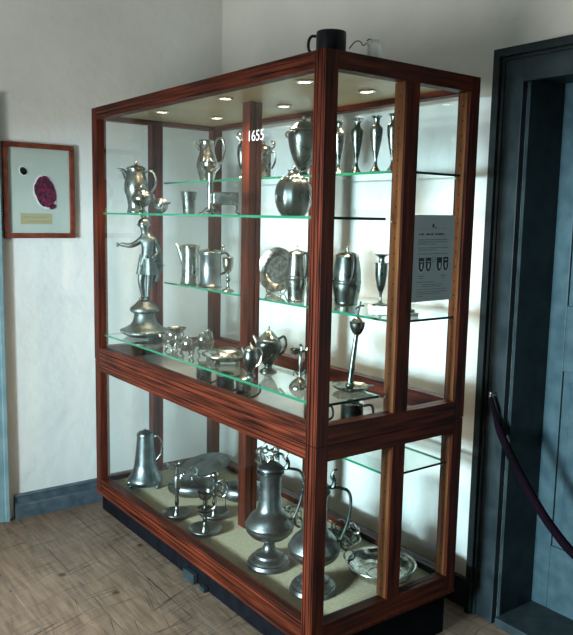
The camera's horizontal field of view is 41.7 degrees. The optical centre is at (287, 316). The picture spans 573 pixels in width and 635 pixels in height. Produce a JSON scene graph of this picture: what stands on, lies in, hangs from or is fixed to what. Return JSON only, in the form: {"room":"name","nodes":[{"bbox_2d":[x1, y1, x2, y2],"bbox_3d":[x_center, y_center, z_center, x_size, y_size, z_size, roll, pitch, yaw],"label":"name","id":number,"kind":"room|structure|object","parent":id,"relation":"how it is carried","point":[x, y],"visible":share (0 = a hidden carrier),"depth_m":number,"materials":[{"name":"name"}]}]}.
{"room":"museum","nodes":[
{"label":"museum","id":0,"kind":"room"},
{"bbox_2d":[0,0,221,518],"bbox_3d":[-1.810,-0.533,3.574,3.874,3.250,0.200,-4,9,-37],"label":"wall","id":1,"kind":"structure","parent":0,"point":[61,60],"depth_m":4.03,"materials":[{"name":"white paint"}]},
{"bbox_2d":[0,181,9,522],"bbox_3d":[-1.476,0.000,3.752,0.114,2.160,0.042,-4,9,-37],"label":"trim","id":2,"kind":"structure","parent":1,"relation":"attached to","point":[4,456],"depth_m":3.83,"materials":[{"name":"blue paint"}]},
{"bbox_2d":[1,141,75,237],"bbox_3d":[-1.264,-0.637,3.832,0.366,0.476,0.022,-4,9,-37],"label":"framed picture","id":3,"kind":"object","parent":1,"relation":"attached to","point":[38,180],"visible":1,"depth_m":3.83,"materials":[{"name":"white paper"}]},
{"bbox_2d":[14,478,102,519],"bbox_3d":[-0.926,0.962,4.317,1.258,0.128,0.032,-4,9,-37],"label":"baseboard","id":4,"kind":"structure","parent":1,"relation":"attached to","point":[56,498],"depth_m":4.06,"materials":[{"name":"paint"}]},
{"bbox_2d":[0,501,510,634],"bbox_3d":[0.268,1.502,1.355,4.300,0.120,6.679,-4,9,-37],"label":"floor","id":5,"kind":"structure","parent":0,"point":[79,570],"depth_m":3.23,"materials":[{"name":"brown wood"}]},
{"bbox_2d":[91,47,480,634],"bbox_3d":[-0.204,0.106,3.357,0.718,2.104,1.946,-4,9,-37],"label":"display cabinet","id":6,"kind":"object","parent":5,"relation":"on","point":[320,85],"visible":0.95,"depth_m":2.82,"materials":[{"name":"brown wood"}]},
{"bbox_2d":[117,160,156,212],"bbox_3d":[-0.739,-0.635,3.686,0.165,0.256,0.121,6,9,35],"label":"coffee pot","id":7,"kind":"object","parent":6,"relation":"on","point":[135,175],"visible":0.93,"depth_m":3.65,"materials":[{"name":"grey metal"}]},
{"bbox_2d":[116,215,167,337],"bbox_3d":[-0.710,-0.200,3.697,0.251,0.603,0.240,1,8,0],"label":"statuette","id":8,"kind":"object","parent":6,"relation":"on","point":[144,324],"visible":0.94,"depth_m":3.66,"materials":[{"name":"grey metal"}]},
{"bbox_2d":[131,184,154,212],"bbox_3d":[-0.679,-0.548,3.502,0.094,0.135,0.094,8,10,44],"label":"sugar bowl","id":9,"kind":"object","parent":6,"relation":"on","point":[141,197],"visible":0.98,"depth_m":3.47,"materials":[{"name":"grey metal"}]},
{"bbox_2d":[128,429,162,488],"bbox_3d":[-0.721,0.716,3.821,0.178,0.303,0.180,1,8,0],"label":"conical flagon","id":10,"kind":"object","parent":6,"relation":"on","point":[145,473],"visible":1,"depth_m":3.77,"materials":[{"name":"grey metal"}]},
{"bbox_2d":[153,198,170,212],"bbox_3d":[-0.597,-0.524,3.562,0.090,0.074,0.040,1,8,0],"label":"small porringer","id":11,"kind":"object","parent":6,"relation":"on","point":[160,205],"visible":0.99,"depth_m":3.57,"materials":[{"name":"grey metal"}]},
{"bbox_2d":[155,110,168,113],"bbox_3d":[-0.576,-0.938,3.452,0.068,0.009,0.068,-4,9,-37],"label":"recessed light","id":12,"kind":"object","parent":6,"relation":"attached to","point":[157,111],"depth_m":3.43,"materials":[{"name":"white"}]},
{"bbox_2d":[160,331,183,348],"bbox_3d":[-0.525,0.097,3.421,0.086,0.093,0.086,3,8,16],"label":"stand","id":13,"kind":"object","parent":6,"relation":"on","point":[168,333],"visible":0.4,"depth_m":3.40,"materials":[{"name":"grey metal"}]},
{"bbox_2d":[163,326,185,352],"bbox_3d":[-0.488,0.104,3.305,0.086,0.110,0.086,9,11,44],"label":"stand","id":14,"kind":"object","parent":6,"relation":"on","point":[176,330],"visible":0.73,"depth_m":3.29,"materials":[{"name":"grey metal"}]},
{"bbox_2d":[167,337,183,346],"bbox_3d":[-0.488,0.115,3.307,0.082,0.036,0.082,-2,8,-21],"label":"bowl","id":15,"kind":"object","parent":14,"relation":"on","point":[171,340],"depth_m":3.29,"materials":[{"name":"grey metal"}]},
{"bbox_2d":[162,461,190,519],"bbox_3d":[-0.507,0.791,3.446,0.132,0.261,0.132,1,8,0],"label":"candlestick","id":16,"kind":"object","parent":6,"relation":"on","point":[176,512],"visible":1,"depth_m":3.44,"materials":[{"name":"grey metal"}]},
{"bbox_2d":[175,336,198,357],"bbox_3d":[-0.423,0.129,3.196,0.086,0.093,0.086,3,8,16],"label":"stand","id":17,"kind":"object","parent":6,"relation":"on","point":[187,345],"visible":1,"depth_m":3.17,"materials":[{"name":"grey metal"}]},
{"bbox_2d":[178,342,197,351],"bbox_3d":[-0.424,0.131,3.196,0.082,0.036,0.082,0,8,-7],"label":"bowl","id":18,"kind":"object","parent":17,"relation":"on","point":[184,346],"depth_m":3.17,"materials":[{"name":"grey metal"}]},
{"bbox_2d":[175,243,199,284],"bbox_3d":[-0.499,-0.267,3.824,0.115,0.207,0.104,7,10,39],"label":"jug","id":19,"kind":"object","parent":6,"relation":"on","point":[188,254],"visible":0.97,"depth_m":3.79,"materials":[{"name":"grey metal"}]},
{"bbox_2d":[180,191,197,213],"bbox_3d":[-0.438,-0.505,3.351,0.079,0.099,0.079,1,8,0],"label":"beaker","id":20,"kind":"object","parent":6,"relation":"on","point":[189,198],"visible":0.88,"depth_m":3.33,"materials":[{"name":"grey metal"}]},
{"bbox_2d":[168,467,218,497],"bbox_3d":[-0.470,0.816,3.758,0.256,0.132,0.205,1,8,0],"label":"tureen","id":21,"kind":"object","parent":6,"relation":"on","point":[191,483],"visible":0.74,"depth_m":3.70,"materials":[{"name":"grey metal"}]},
{"bbox_2d":[188,489,221,536],"bbox_3d":[-0.360,0.854,3.282,0.146,0.185,0.146,1,8,0],"label":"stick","id":22,"kind":"object","parent":6,"relation":"on","point":[204,528],"visible":1,"depth_m":3.28,"materials":[{"name":"grey metal"}]},
{"bbox_2d":[181,452,229,475],"bbox_3d":[-0.439,0.797,4.025,0.260,0.075,0.268,-4,9,-37],"label":"plate","id":23,"kind":"object","parent":6,"relation":"on","point":[206,463],"visible":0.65,"depth_m":4.06,"materials":[{"name":"grey metal"}]},
{"bbox_2d":[196,328,214,355],"bbox_3d":[-0.355,0.112,3.245,0.086,0.116,0.086,-1,8,-13],"label":"salt cellar","id":24,"kind":"object","parent":6,"relation":"on","point":[205,341],"visible":0.83,"depth_m":3.22,"materials":[{"name":"grey metal"}]},
{"bbox_2d":[198,340,214,349],"bbox_3d":[-0.356,0.126,3.247,0.082,0.036,0.082,3,8,11],"label":"bowl","id":25,"kind":"object","parent":24,"relation":"on","point":[203,344],"depth_m":3.22,"materials":[{"name":"grey metal"}]},
{"bbox_2d":[196,367,215,383],"bbox_3d":[-0.340,0.255,3.212,0.104,0.105,0.071,1,8,0],"label":"squat tankard","id":26,"kind":"object","parent":6,"relation":"on","point":[203,375],"visible":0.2,"depth_m":3.18,"materials":[{"name":"grey metal"}]},
{"bbox_2d":[193,137,225,180],"bbox_3d":[-0.394,-0.787,3.778,0.127,0.226,0.120,8,10,41],"label":"jug","id":27,"kind":"object","parent":6,"relation":"on","point":[206,147],"visible":0.76,"depth_m":3.75,"materials":[{"name":"grey metal"}]},
{"bbox_2d":[199,156,220,213],"bbox_3d":[-0.320,-0.540,3.103,0.091,0.236,0.090,1,8,0],"label":"goblet","id":28,"kind":"object","parent":6,"relation":"on","point":[208,167],"visible":0.96,"depth_m":3.09,"materials":[{"name":"grey metal"}]},
{"bbox_2d":[200,162,220,172],"bbox_3d":[-0.318,-0.610,3.094,0.090,0.046,0.090,1,8,0],"label":"bowl","id":29,"kind":"object","parent":28,"relation":"on","point":[208,167],"depth_m":3.06,"materials":[{"name":"grey metal"}]},
{"bbox_2d":[198,245,229,286],"bbox_3d":[-0.372,-0.249,3.716,0.148,0.205,0.120,6,9,33],"label":"lidded tankard","id":30,"kind":"object","parent":6,"relation":"on","point":[210,274],"visible":0.91,"depth_m":3.68,"materials":[{"name":"grey metal"}]},
{"bbox_2d":[198,471,229,520],"bbox_3d":[-0.338,0.817,3.456,0.149,0.214,0.145,1,8,0],"label":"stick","id":31,"kind":"object","parent":6,"relation":"on","point":[220,512],"visible":0.83,"depth_m":3.45,"materials":[{"name":"grey metal"}]},
{"bbox_2d":[210,116,222,119],"bbox_3d":[-0.341,-0.957,3.626,0.068,0.009,0.068,-4,9,-37],"label":"recessed light","id":32,"kind":"object","parent":6,"relation":"attached to","point":[212,117],"depth_m":3.61,"materials":[{"name":"white"}]},
{"bbox_2d":[202,349,242,365],"bbox_3d":[-0.250,0.173,3.085,0.204,0.041,0.204,1,8,0],"label":"oval tray","id":33,"kind":"object","parent":6,"relation":"on","point":[218,355],"visible":0.98,"depth_m":3.11,"materials":[{"name":"grey metal"}]},
{"bbox_2d":[211,192,239,214],"bbox_3d":[-0.254,-0.466,3.107,0.115,0.092,0.066,1,8,0],"label":"footed casket","id":34,"kind":"object","parent":6,"relation":"on","point":[219,198],"visible":0.97,"depth_m":3.08,"materials":[{"name":"grey metal"}]},
{"bbox_2d":[217,96,233,100],"bbox_3d":[-0.249,-0.875,3.020,0.068,0.009,0.068,-4,9,-37],"label":"recessed light","id":35,"kind":"object","parent":6,"relation":"attached to","point":[224,98],"depth_m":3.00,"materials":[{"name":"white"}]},
{"bbox_2d":[216,374,235,391],"bbox_3d":[-0.238,0.275,3.077,0.112,0.105,0.079,1,8,0],"label":"squat tankard","id":36,"kind":"object","parent":6,"relation":"on","point":[226,383],"visible":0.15,"depth_m":3.05,"materials":[{"name":"grey metal"}]},
{"bbox_2d":[222,257,234,291],"bbox_3d":[-0.277,-0.197,3.509,0.062,0.158,0.062,1,8,0],"label":"goblet","id":37,"kind":"object","parent":6,"relation":"on","point":[228,262],"visible":1,"depth_m":3.49,"materials":[{"name":"grey metal"}]},
{"bbox_2d":[222,257,234,272],"bbox_3d":[-0.276,-0.238,3.503,0.062,0.074,0.062,1,8,0],"label":"bowl","id":38,"kind":"object","parent":37,"relation":"on","point":[228,262],"depth_m":3.48,"materials":[{"name":"grey metal"}]},
{"bbox_2d":[217,345,239,349],"bbox_3d":[-0.300,0.186,3.743,0.172,0.104,0.160,8,10,41],"label":"tray","id":39,"kind":"object","parent":6,"relation":"on","point":[224,347],"visible":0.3,"depth_m":3.73,"materials":[{"name":"grey metal"}]},
{"bbox_2d":[236,131,241,178],"bbox_3d":[-0.210,-0.751,3.522,0.052,0.231,0.052,-6,11,-45],"label":"vase","id":40,"kind":"object","parent":6,"relation":"on","point":[239,149],"visible":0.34,"depth_m":3.51,"materials":[{"name":"grey metal"}]},
{"bbox_2d":[221,479,258,502],"bbox_3d":[-0.214,0.826,3.701,0.230,0.137,0.184,1,8,0],"label":"pot","id":41,"kind":"object","parent":6,"relation":"on","point":[232,495],"visible":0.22,"depth_m":3.64,"materials":[{"name":"grey metal"}]},
{"bbox_2d":[105,333,378,405],"bbox_3d":[-0.303,0.184,3.181,0.268,0.009,1.706,-4,9,-37],"label":"glass shelf","id":42,"kind":"object","parent":6,"relation":"attached to","point":[283,376],"depth_m":3.00,"materials":[{"name":"green"}]},
{"bbox_2d":[103,212,385,219],"bbox_3d":[-0.291,-0.415,3.102,0.268,0.009,1.706,-4,9,-37],"label":"glass shelf","id":43,"kind":"object","parent":6,"relation":"attached to","point":[244,215],"depth_m":2.82,"materials":[{"name":"green"}]},
{"bbox_2d":[236,380,260,398],"bbox_3d":[-0.155,0.289,2.966,0.104,0.110,0.071,1,8,0],"label":"squat tankard","id":44,"kind":"object","parent":6,"relation":"on","point":[243,389],"visible":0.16,"depth_m":2.94,"materials":[{"name":"grey metal"}]},
{"bbox_2d":[242,342,262,377],"bbox_3d":[-0.134,0.164,2.822,0.058,0.132,0.072,-5,10,-39],"label":"coffee pot","id":45,"kind":"object","parent":6,"relation":"on","point":[250,355],"visible":1,"depth_m":2.81,"materials":[{"name":"grey metal"}]},
{"bbox_2d":[261,140,275,176],"bbox_3d":[-0.107,-0.705,3.390,0.083,0.177,0.082,8,10,43],"label":"tankard","id":46,"kind":"object","parent":6,"relation":"on","point":[266,168],"visible":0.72,"depth_m":3.37,"materials":[{"name":"grey metal"}]},
{"bbox_2d":[253,326,286,372],"bbox_3d":[-0.072,0.128,2.926,0.107,0.180,0.102,8,10,41],"label":"coffee pot","id":47,"kind":"object","parent":6,"relation":"on","point":[270,345],"visible":0.98,"depth_m":2.90,"materials":[{"name":"grey metal"}]},
{"bbox_2d":[260,247,288,293],"bbox_3d":[-0.043,-0.211,3.449,0.206,0.213,0.077,6,9,34],"label":"plate","id":48,"kind":"object","parent":6,"relation":"on","point":[273,264],"visible":0.72,"depth_m":3.45,"materials":[{"name":"grey metal"}]},
{"bbox_2d":[245,442,304,574],"bbox_3d":[-0.067,0.739,2.965,0.201,0.508,0.195,8,10,41],"label":"footed flagon","id":49,"kind":"object","parent":6,"relation":"on","point":[269,523],"visible":0.96,"depth_m":2.93,"materials":[{"name":"grey metal"}]},
{"bbox_2d":[276,104,291,107],"bbox_3d":[-0.015,-0.893,3.195,0.068,0.009,0.068,-4,9,-37],"label":"recessed light","id":50,"kind":"object","parent":6,"relation":"attached to","point":[278,105],"depth_m":3.18,"materials":[{"name":"white"}]},
{"bbox_2d":[283,505,301,521],"bbox_3d":[0.009,0.902,3.393,0.117,0.076,0.077,1,8,0],"label":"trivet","id":51,"kind":"object","parent":6,"relation":"on","point":[290,510],"visible":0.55,"depth_m":3.39,"materials":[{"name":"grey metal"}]},
{"bbox_2d":[275,166,311,215],"bbox_3d":[0.022,-0.457,2.738,0.137,0.181,0.137,1,8,0],"label":"pot","id":52,"kind":"object","parent":6,"relation":"on","point":[293,191],"visible":1,"depth_m":2.69,"materials":[{"name":"grey metal"}]},
{"bbox_2d":[286,245,307,301],"bbox_3d":[0.039,-0.179,3.140,0.093,0.233,0.093,1,8,0],"label":"coffee pot","id":53,"kind":"object","parent":6,"relation":"on","point":[297,266],"visible":0.99,"depth_m":3.11,"materials":[{"name":"grey metal"}]},
{"bbox_2d":[289,343,307,389],"bbox_3d":[0.045,0.175,2.665,0.080,0.159,0.080,1,8,0],"label":"candlestick","id":54,"kind":"object","parent":6,"relation":"on","point":[299,383],"visible":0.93,"depth_m":2.65,"materials":[{"name":"grey metal"}]},
{"bbox_2d":[290,347,307,354],"bbox_3d":[0.043,0.122,2.658,0.070,0.029,0.037,1,8,0],"label":"cup","id":55,"kind":"object","parent":54,"relation":"on","point":[294,351],"depth_m":2.65,"materials":[{"name":"grey metal"}]},
{"bbox_2d":[285,115,312,174],"bbox_3d":[0.068,-0.711,3.153,0.135,0.258,0.135,8,10,43],"label":"urn","id":56,"kind":"object","parent":6,"relation":"on","point":[300,136],"visible":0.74,"depth_m":3.11,"materials":[{"name":"grey metal"}]},
{"bbox_2d":[295,79,313,84],"bbox_3d":[0.059,-0.815,2.612,0.068,0.009,0.068,-4,9,-37],"label":"recessed light","id":57,"kind":"object","parent":6,"relation":"attached to","point":[299,81],"depth_m":2.59,"materials":[{"name":"white"}]},
{"bbox_2d":[306,279,308,301],"bbox_3d":[0.118,-0.153,3.094,0.080,0.196,0.080,1,8,0],"label":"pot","id":58,"kind":"object","parent":6,"relation":"on","point":[307,285],"visible":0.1,"depth_m":3.08,"materials":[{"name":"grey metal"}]},
{"bbox_2d":[164,281,452,321],"bbox_3d":[-0.017,-0.087,3.357,0.299,0.009,1.706,-4,9,-37],"label":"glass shelf","id":59,"kind":"object","parent":6,"relation":"attached to","point":[379,315],"depth_m":3.03,"materials":[{"name":"green"}]},
{"bbox_2d":[164,171,459,186],"bbox_3d":[-0.007,-0.596,3.290,0.299,0.009,1.706,-4,9,-37],"label":"glass shelf","id":60,"kind":"object","parent":6,"relation":"attached to","point":[375,175],"depth_m":2.98,"materials":[{"name":"green"}]},
{"bbox_2d":[304,403,333,420],"bbox_3d":[0.109,0.342,2.643,0.108,0.100,0.075,1,8,0],"label":"pot","id":61,"kind":"object","parent":6,"relation":"on","point":[332,408],"visible":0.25,"depth_m":2.62,"materials":[{"name":"grey metal"}]},
{"bbox_2d":[288,469,352,600],"bbox_3d":[0.102,0.788,2.769,0.201,0.469,0.195,8,10,41],"label":"footed flagon","id":62,"kind":"object","parent":6,"relation":"on","point":[295,545],"visible":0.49,"depth_m":2.75,"materials":[{"name":"grey metal"}]},
{"bbox_2d":[307,29,345,51],"bbox_3d":[0.132,-0.857,2.369,0.109,0.076,0.095,-4,9,-37],"label":"mug","id":63,"kind":"object","parent":6,"relation":"on","point":[330,38],"visible":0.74,"depth_m":2.33,"materials":[{"name":"black ceramic"}]},
{"bbox_2d":[336,121,344,172],"bbox_3d":[0.195,-0.639,2.856,0.046,0.199,0.046,1,8,0],"label":"vase","id":64,"kind":"object","parent":6,"relation":"on","point":[340,133],"visible":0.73,"depth_m":2.84,"materials":[{"name":"grey metal"}]},
{"bbox_2d":[327,519,360,551],"bbox_3d":[0.215,0.925,3.169,0.192,0.098,0.192,1,8,0],"label":"basket","id":65,"kind":"object","parent":6,"relation":"on","point":[354,537],"visible":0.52,"depth_m":3.21,"materials":[{"name":"grey metal"}]},
{"bbox_2d":[333,246,360,305],"bbox_3d":[0.249,-0.165,3.054,0.137,0.236,0.120,7,10,39],"label":"lidded jar","id":66,"kind":"object","parent":6,"relation":"on","point":[347,269],"visible":0.98,"depth_m":3.02,"materials":[{"name":"grey metal"}]},
{"bbox_2d":[332,301,373,392],"bbox_3d":[0.231,0.104,2.629,0.138,0.317,0.127,-2,8,-24],"label":"candlestick","id":67,"kind":"object","parent":6,"relation":"on","point":[357,325],"visible":1,"depth_m":2.62,"materials":[{"name":"grey metal"}]},
{"bbox_2d":[340,398,373,418],"bbox_3d":[0.243,0.341,2.650,0.120,0.105,0.087,1,8,0],"label":"squat tankard","id":68,"kind":"object","parent":6,"relation":"on","point":[352,409],"visible":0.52,"depth_m":2.62,"materials":[{"name":"grey metal"}]},
{"bbox_2d":[351,118,363,172],"bbox_3d":[0.256,-0.627,2.775,0.046,0.199,0.046,1,8,0],"label":"vase","id":69,"kind":"object","parent":6,"relation":"on","point":[357,132],"visible":0.9,"depth_m":2.76,"materials":[{"name":"grey metal"}]},
{"bbox_2d":[349,39,381,57],"bbox_3d":[0.250,-0.856,2.413,0.108,0.068,0.048,1,8,0],"label":"oil lamp","id":70,"kind":"object","parent":6,"relation":"on","point":[374,49],"visible":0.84,"depth_m":2.40,"materials":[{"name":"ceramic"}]},
{"bbox_2d":[358,89,375,93],"bbox_3d":[0.294,-0.833,2.787,0.068,0.009,0.068,-4,9,-37],"label":"recessed light","id":71,"kind":"object","parent":6,"relation":"attached to","point":[362,91],"depth_m":2.77,"materials":[{"name":"white"}]},
{"bbox_2d":[370,115,382,171],"bbox_3d":[0.317,-0.615,2.694,0.046,0.199,0.046,1,8,0],"label":"vase","id":72,"kind":"object","parent":6,"relation":"on","point":[376,131],"visible":0.93,"depth_m":2.68,"materials":[{"name":"grey metal"}]},
{"bbox_2d":[368,304,386,310],"bbox_3d":[0.359,-0.034,2.916,0.090,0.016,0.060,1,8,0],"label":"block","id":73,"kind":"object","parent":6,"relation":"on","point":[370,306],"visible":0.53,"depth_m":2.89,"materials":[{"name":"white ceramic"}]},
{"bbox_2d":[372,254,388,305],"bbox_3d":[0.362,-0.141,2.902,0.066,0.197,0.066,1,8,0],"label":"vase","id":74,"kind":"object","parent":73,"relation":"on","point":[381,267],"visible":0.98,"depth_m":2.88,"materials":[{"name":"grey metal"}]},
{"bbox_2d":[343,547,416,584],"bbox_3d":[0.359,0.966,2.921,0.282,0.086,0.276,1,8,0],"label":"shallow bowl","id":75,"kind":"object","parent":6,"relation":"on","point":[361,562],"visible":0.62,"depth_m":2.96,"materials":[{"name":"grey metal"}]},
{"bbox_2d":[387,113,393,170],"bbox_3d":[0.369,-0.605,2.626,0.046,0.199,0.046,1,8,0],"label":"vase","id":76,"kind":"object","parent":6,"relation":"on","point":[390,128],"visible":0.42,"depth_m":2.61,"materials":[{"name":"grey metal"}]},
{"bbox_2d":[342,446,445,473],"bbox_3d":[-0.028,0.460,3.429,0.299,0.009,1.706,-4,9,-37],"label":"glass shelf","id":77,"kind":"object","parent":6,"relation":"attached to","point":[442,459],"depth_m":2.83,"materials":[{"name":"green"}]},
{"bbox_2d":[411,312,418,316],"bbox_3d":[0.438,-0.008,2.746,0.060,0.013,0.056,-4,9,-37],"label":"block","id":78,"kind":"object","parent":6,"relation":"on","point":[413,313],"visible":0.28,"depth_m":2.73,"materials":[{"name":"white paper"}]},
{"bbox_2d":[411,215,454,302],"bbox_3d":[0.518,-0.205,2.665,0.210,0.304,0.002,-5,10,-36],"label":"paper notice","id":79,"kind":"object","parent":6,"relation":"attached to","point":[433,251],"visible":1,"depth_m":2.66,"materials":[{"name":"grey paper"}]},
{"bbox_2d":[494,600,572,634],"bbox_3d":[1.204,1.264,2.708,0.255,0.035,0.927,-4,9,-37],"label":"step","id":80,"kind":"structure","parent":5,"relation":"on","point":[530,618],"depth_m":2.97,"materials":[{"name":"paint"}]},
{"bbox_2d":[219,0,572,609],"bbox_3d":[1.581,-0.268,2.088,0.250,3.250,6.279,-4,9,-37],"label":"wall","id":81,"kind":"structure","parent":0,"point":[457,36],"depth_m":3.40,"materials":[{"name":"white paint"}]},
{"bbox_2d":[230,460,465,606],"bbox_3d":[0.168,1.041,3.895,0.020,0.125,1.964,-4,9,-37],"label":"baseboard","id":82,"kind":"structure","parent":81,"relation":"attached to","point":[458,595],"depth_m":3.16,"materials":[{"name":"paint"}]},
{"bbox_2d":[464,34,572,623],"bbox_3d":[1.130,0.181,2.492,0.045,2.236,1.211,-4,9,-37],"label":"trim","id":83,"kind":"structure","parent":81,"relation":"attached to","point":[514,67],"depth_m":2.89,"materials":[{"name":"paint"}]},
{"bbox_2d":[489,392,572,558],"bbox_3d":[1.106,0.631,2.525,0.055,0.558,1.085,-4,9,-37],"label":"rope","id":84,"kind":"object","parent":81,"relation":"hanging from","point":[534,500],"visible":1,"depth_m":2.79,"materials":[{"name":"fabric"}]},
{"bbox_2d":[496,75,572,616],"bbox_3d":[1.238,0.220,2.579,0.225,2.140,0.955,-4,9,-37],"label":"trim","id":85,"kind":"structure","parent":81,"relation":"attached to","point":[545,98],"depth_m":2.92,"materials":[{"name":"paint"}]},
{"bbox_2d":[531,83,572,619],"bbox_3d":[1.320,0.199,2.638,0.100,2.110,0.955,-4,9,-37],"label":"door","id":86,"kind":"structure","parent":81,"relation":"in","point":[552,585],"depth_m":2.98,"materials":[{"name":"paint"}]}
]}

